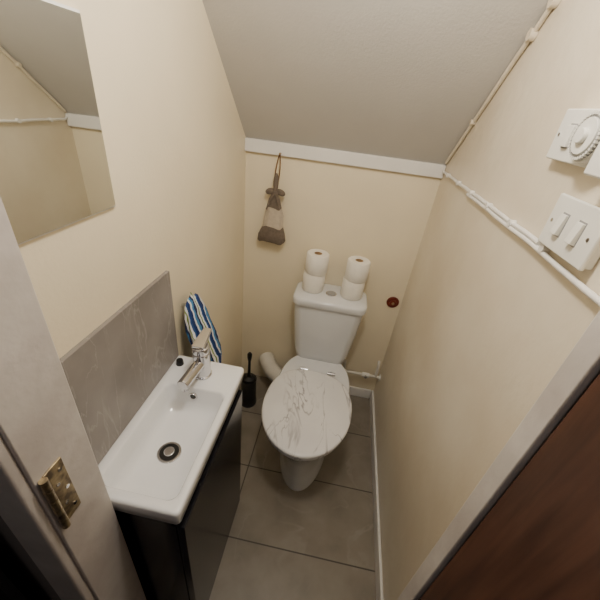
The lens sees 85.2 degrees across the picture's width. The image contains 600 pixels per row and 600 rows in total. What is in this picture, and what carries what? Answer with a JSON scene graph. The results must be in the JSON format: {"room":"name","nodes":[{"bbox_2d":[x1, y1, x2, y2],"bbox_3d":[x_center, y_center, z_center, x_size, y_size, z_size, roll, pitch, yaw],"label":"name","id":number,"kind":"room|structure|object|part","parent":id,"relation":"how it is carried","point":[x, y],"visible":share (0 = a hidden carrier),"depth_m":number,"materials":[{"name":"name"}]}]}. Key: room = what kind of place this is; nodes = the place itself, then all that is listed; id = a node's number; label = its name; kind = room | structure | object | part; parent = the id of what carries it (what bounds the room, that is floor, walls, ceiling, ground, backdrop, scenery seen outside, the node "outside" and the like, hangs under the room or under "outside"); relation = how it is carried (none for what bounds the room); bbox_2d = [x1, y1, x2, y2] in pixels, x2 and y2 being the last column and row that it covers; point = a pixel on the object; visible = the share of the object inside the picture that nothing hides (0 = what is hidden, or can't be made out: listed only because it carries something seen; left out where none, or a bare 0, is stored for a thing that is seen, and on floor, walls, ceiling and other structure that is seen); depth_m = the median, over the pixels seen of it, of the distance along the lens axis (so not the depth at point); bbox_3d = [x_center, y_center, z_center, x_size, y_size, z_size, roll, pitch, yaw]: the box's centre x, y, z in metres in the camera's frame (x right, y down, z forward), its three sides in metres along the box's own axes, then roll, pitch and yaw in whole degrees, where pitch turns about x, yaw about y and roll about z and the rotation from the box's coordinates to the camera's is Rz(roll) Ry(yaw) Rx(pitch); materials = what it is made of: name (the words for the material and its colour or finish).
{"room":"bathroom","nodes":[
{"label":"bathroom","id":0,"kind":"room"},
{"bbox_2d":[0,516,60,599],"bbox_3d":[-0.836,0.010,0.485,0.885,2.600,0.105,10,31,5],"label":"wall","id":1,"kind":"structure","parent":0,"point":[16,564],"depth_m":0.74,"materials":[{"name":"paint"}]},
{"bbox_2d":[0,435,95,599],"bbox_3d":[-0.463,0.353,0.542,0.070,2.040,0.021,10,31,5],"label":"trim","id":2,"kind":"structure","parent":1,"relation":"attached to","point":[21,510],"depth_m":0.56,"materials":[{"name":"paint"}]},
{"bbox_2d":[0,197,146,599],"bbox_3d":[-0.422,0.327,0.594,0.020,2.040,0.110,10,31,5],"label":"door frame","id":3,"kind":"structure","parent":1,"relation":"attached to","point":[41,423],"depth_m":0.51,"materials":[{"name":"paint"}]},
{"bbox_2d":[38,457,80,528],"bbox_3d":[-0.410,0.337,0.565,0.014,0.145,0.046,10,31,5],"label":"door hinge","id":4,"kind":"object","parent":3,"relation":"attached to","point":[55,484],"visible":1,"depth_m":0.56,"materials":[{"name":"gold metal"}]},
{"bbox_2d":[18,0,245,366],"bbox_3d":[-0.412,-0.310,1.099,0.100,2.600,1.394,10,31,5],"label":"wall","id":5,"kind":"structure","parent":0,"point":[174,136],"depth_m":0.83,"materials":[{"name":"beige paint"}]},
{"bbox_2d":[0,0,115,244],"bbox_3d":[-0.412,-0.270,0.502,0.009,0.330,0.305,10,31,5],"label":"wall mirror","id":6,"kind":"object","parent":5,"relation":"attached to","point":[55,174],"visible":1,"depth_m":0.52,"materials":[{"name":"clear mirror"}]},
{"bbox_2d":[60,271,178,464],"bbox_3d":[-0.459,0.175,0.871,0.012,0.338,0.486,10,31,5],"label":"tile","id":7,"kind":"structure","parent":5,"relation":"attached to","point":[110,373],"depth_m":0.84,"materials":[{"name":"grey stone"}]},
{"bbox_2d":[181,292,221,362],"bbox_3d":[-0.361,0.132,1.230,0.108,0.375,0.165,22,34,23],"label":"striped cloth","id":8,"kind":"object","parent":5,"relation":"hanging from","point":[196,317],"visible":0.7,"depth_m":1.15,"materials":[{"name":"blue fabric"}]},
{"bbox_2d":[209,373,375,599],"bbox_3d":[-0.071,0.951,1.711,1.109,0.100,1.504,10,31,5],"label":"floor","id":9,"kind":"structure","parent":0,"point":[315,542],"depth_m":1.49,"materials":[{"name":"grey tile"}]},
{"bbox_2d":[98,355,243,599],"bbox_3d":[-0.400,0.685,1.163,0.252,0.848,0.497,10,31,5],"label":"vanity unit","id":10,"kind":"object","parent":9,"relation":"on","point":[171,478],"visible":0.98,"depth_m":0.95,"materials":[{"name":"ceramic"}]},
{"bbox_2d":[98,355,243,524],"bbox_3d":[-0.361,0.376,0.975,0.250,0.086,0.497,10,31,5],"label":"basin","id":11,"kind":"object","parent":10,"relation":"in","point":[156,472],"depth_m":0.93,"materials":[{"name":"ceramic"}]},
{"bbox_2d":[177,327,211,391],"bbox_3d":[-0.326,0.200,1.041,0.062,0.152,0.177,10,31,5],"label":"mixer tap","id":12,"kind":"object","parent":10,"relation":"on","point":[200,369],"visible":1,"depth_m":1.03,"materials":[{"name":"silver metal"}]},
{"bbox_3d":[-0.339,0.231,1.022,0.037,0.043,0.107,13,32,10],"label":"spout","id":13,"kind":"part","parent":12,"relation":"part of","materials":[{"name":"silver metal"}]},
{"bbox_3d":[-0.312,0.124,1.049,0.042,0.027,0.084,10,31,5],"label":"lever","id":14,"kind":"part","parent":12,"relation":"part of","materials":[{"name":"silver metal"}]},
{"bbox_3d":[-0.292,0.751,1.171,0.020,0.742,0.455,10,31,5],"label":"door","id":15,"kind":"part","parent":10,"relation":"part of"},
{"bbox_2d":[241,352,256,407],"bbox_3d":[-0.307,0.472,1.959,0.104,0.405,0.104,10,31,5],"label":"toilet brush","id":16,"kind":"object","parent":9,"relation":"on","point":[248,384],"visible":0.89,"depth_m":1.95,"materials":[{"name":"black plastic"}]},
{"bbox_3d":[-0.295,0.379,1.902,0.028,0.185,0.028,10,31,5],"label":"handle","id":17,"kind":"part","parent":16,"relation":"part of","materials":[{"name":"black plastic"}]},
{"bbox_2d":[259,281,366,490],"bbox_3d":[-0.018,0.439,1.684,0.579,0.808,0.819,10,31,5],"label":"toilet","id":18,"kind":"object","parent":9,"relation":"on","point":[307,405],"visible":0.99,"depth_m":1.64,"materials":[{"name":"white ceramic"}]},
{"bbox_3d":[0.031,0.531,1.548,0.411,0.020,0.495,10,31,5],"label":"seat","id":19,"kind":"part","parent":18,"relation":"part of","materials":[{"name":"plastic"}]},
{"bbox_3d":[0.034,0.509,1.533,0.421,0.023,0.508,10,31,5],"label":"seat","id":20,"kind":"part","parent":18,"relation":"part of","materials":[{"name":"plastic"}]},
{"bbox_2d":[302,269,325,293],"bbox_3d":[0.072,-0.106,1.726,0.116,0.104,0.116,10,31,5],"label":"toilet roll","id":21,"kind":"object","parent":18,"relation":"on","point":[310,284],"depth_m":1.68,"materials":[{"name":"white paper"}]},
{"bbox_2d":[305,249,329,275],"bbox_3d":[0.087,-0.192,1.668,0.116,0.104,0.116,10,31,5],"label":"toilet roll","id":22,"kind":"object","parent":18,"relation":"on","point":[317,260],"visible":1,"depth_m":1.63,"materials":[{"name":"paper"}]},
{"bbox_3d":[0.163,-0.011,1.740,0.388,0.050,0.207,10,31,5],"label":"cistern lid","id":23,"kind":"part","parent":18,"relation":"part of","materials":[{"name":"white ceramic"}]},
{"bbox_2d":[340,276,364,300],"bbox_3d":[0.276,-0.067,1.705,0.116,0.104,0.116,10,31,5],"label":"toilet roll","id":24,"kind":"object","parent":18,"relation":"on","point":[350,291],"depth_m":1.66,"materials":[{"name":"white paper"}]},
{"bbox_2d":[345,256,370,283],"bbox_3d":[0.290,-0.154,1.647,0.116,0.104,0.116,10,31,5],"label":"toilet roll","id":25,"kind":"object","parent":18,"relation":"on","point":[357,268],"visible":1,"depth_m":1.61,"materials":[{"name":"paper"}]},
{"bbox_2d":[241,151,440,394],"bbox_3d":[0.131,-0.121,1.869,0.909,1.600,0.100,10,31,5],"label":"wall","id":26,"kind":"structure","parent":0,"point":[381,217],"depth_m":1.69,"materials":[{"name":"beige paint"}]},
{"bbox_2d":[257,153,284,244],"bbox_3d":[-0.126,-0.484,1.588,0.146,0.434,0.062,10,31,5],"label":"hanging decoration","id":27,"kind":"object","parent":26,"relation":"hanging from","point":[272,230],"visible":1,"depth_m":1.61,"materials":[{"name":"brown fabric"}]},
{"bbox_2d":[245,137,445,178],"bbox_3d":[0.192,-0.646,1.479,0.909,0.056,0.022,10,31,5],"label":"trim","id":28,"kind":"structure","parent":26,"relation":"attached to","point":[377,162],"depth_m":1.47,"materials":[{"name":"white paint"}]},
{"bbox_2d":[349,386,370,397],"bbox_3d":[0.275,0.596,2.196,0.398,0.075,0.014,10,31,5],"label":"baseboard","id":29,"kind":"structure","parent":26,"relation":"attached to","point":[355,391],"depth_m":2.18,"materials":[{"name":"white paint"}]},
{"bbox_2d":[343,359,380,380],"bbox_3d":[0.386,0.425,2.025,0.242,0.130,0.058,10,31,5],"label":"pipe","id":30,"kind":"object","parent":26,"relation":"attached to","point":[365,375],"visible":0.91,"depth_m":2.03,"materials":[{"name":"plastic"}]},
{"bbox_2d":[386,297,398,307],"bbox_3d":[0.515,0.016,1.808,0.068,0.068,0.022,10,31,5],"label":"cap","id":31,"kind":"object","parent":26,"relation":"attached to","point":[392,302],"visible":1,"depth_m":1.80,"materials":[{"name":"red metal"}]},
{"bbox_2d":[202,0,547,164],"bbox_3d":[0.139,-0.707,0.689,0.949,0.895,1.524,10,31,5],"label":"ceiling","id":32,"kind":"structure","parent":0,"point":[401,79],"depth_m":1.04,"materials":[{"name":"paint"}]},
{"bbox_2d":[374,0,599,599],"bbox_3d":[0.579,-0.135,1.019,0.100,2.600,1.394,10,31,5],"label":"wall","id":33,"kind":"structure","parent":0,"point":[484,323],"depth_m":0.88,"materials":[{"name":"beige paint"}]},
{"bbox_2d":[370,390,383,599],"bbox_3d":[0.379,0.951,1.635,0.014,0.075,1.288,10,31,5],"label":"baseboard","id":34,"kind":"structure","parent":33,"relation":"attached to","point":[376,512],"depth_m":1.53,"materials":[{"name":"white paint"}]},
{"bbox_2d":[445,0,560,163],"bbox_3d":[0.600,-0.698,0.805,0.017,0.808,0.939,10,31,5],"label":"pipe","id":35,"kind":"object","parent":33,"relation":"attached to","point":[532,33],"depth_m":0.92,"materials":[{"name":"white plastic"}]},
{"bbox_2d":[442,167,599,306],"bbox_3d":[0.530,-0.254,0.900,0.015,0.039,1.264,10,31,5],"label":"pipe","id":36,"kind":"object","parent":33,"relation":"attached to","point":[519,231],"visible":0.99,"depth_m":0.71,"materials":[{"name":"white paint"}]},
{"bbox_2d":[538,193,599,270],"bbox_3d":[0.473,-0.121,0.565,0.031,0.094,0.146,10,31,5],"label":"double light switch","id":37,"kind":"object","parent":33,"relation":"attached to","point":[571,231],"visible":1,"depth_m":0.55,"materials":[{"name":"white plastic"}]},
{"bbox_2d":[546,109,599,178],"bbox_3d":[0.482,-0.253,0.525,0.053,0.088,0.171,10,31,5],"label":"switch","id":38,"kind":"object","parent":33,"relation":"attached to","point":[576,141],"visible":1,"depth_m":0.53,"materials":[{"name":"white plastic"}]},
{"bbox_3d":[0.463,-0.270,0.536,0.008,0.024,0.024,10,31,5],"label":"dial knob","id":39,"kind":"part","parent":38,"relation":"part of","materials":[{"name":"white plastic"}]},
{"bbox_3d":[0.643,0.271,0.366,0.701,2.600,0.105,10,31,5],"label":"wall","id":40,"kind":"structure","parent":0,"visible":0},
{"bbox_2d":[397,311,599,599],"bbox_3d":[0.265,0.428,0.571,0.020,2.040,0.035,10,31,5],"label":"trim","id":41,"kind":"structure","parent":40,"relation":"attached to","point":[581,367],"depth_m":0.42,"materials":[{"name":"paint"}]},
{"bbox_2d":[420,374,599,599],"bbox_3d":[0.216,0.639,0.243,0.036,1.990,0.744,10,31,5],"label":"door","id":42,"kind":"structure","parent":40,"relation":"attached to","point":[540,540],"depth_m":0.37,"materials":[{"name":"brown wood"}]}
]}

